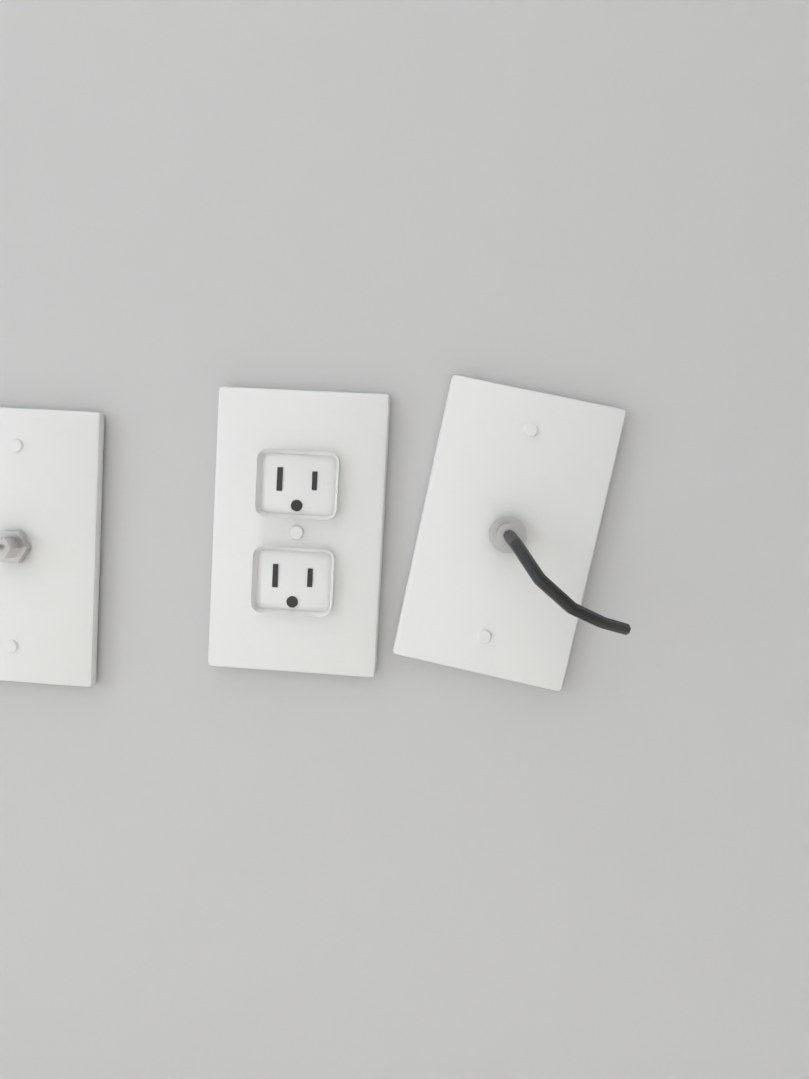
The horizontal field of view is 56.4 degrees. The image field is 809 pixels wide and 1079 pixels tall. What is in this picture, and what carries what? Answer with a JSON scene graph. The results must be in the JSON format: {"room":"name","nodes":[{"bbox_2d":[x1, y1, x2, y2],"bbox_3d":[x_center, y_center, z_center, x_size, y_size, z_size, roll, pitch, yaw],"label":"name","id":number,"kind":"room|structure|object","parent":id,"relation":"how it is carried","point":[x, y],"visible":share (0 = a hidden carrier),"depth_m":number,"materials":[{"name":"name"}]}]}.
{"room":"living room","nodes":[
{"label":"living room","id":0,"kind":"room"},
{"bbox_2d":[0,0,808,1078],"bbox_3d":[-0.992,-1.113,0.451,3.364,3.000,0.150,3,3,4],"label":"wall","id":1,"kind":"structure","parent":0,"point":[412,868],"depth_m":0.36,"materials":[{"name":"grey paint"}]},
{"bbox_2d":[0,407,104,686],"bbox_3d":[-0.192,0.004,0.367,0.083,0.136,0.022,3,3,4],"label":"wall plate","id":2,"kind":"object","parent":1,"relation":"attached to","point":[51,470],"visible":1,"depth_m":0.37,"materials":[{"name":"white plastic"}]},
{"bbox_2d":[208,386,390,676],"bbox_3d":[-0.052,-0.003,0.362,0.083,0.136,0.011,3,3,4],"label":"electrical outlet","id":3,"kind":"object","parent":1,"relation":"attached to","point":[299,502],"visible":1,"depth_m":0.36,"materials":[{"name":"white plastic"}]},
{"bbox_2d":[393,375,630,690],"bbox_3d":[0.050,-0.001,0.335,0.109,0.146,0.049,3,3,4],"label":"cable wall plate","id":4,"kind":"object","parent":1,"relation":"attached to","point":[513,509],"visible":0.98,"depth_m":0.35,"materials":[{"name":"white plastic"}]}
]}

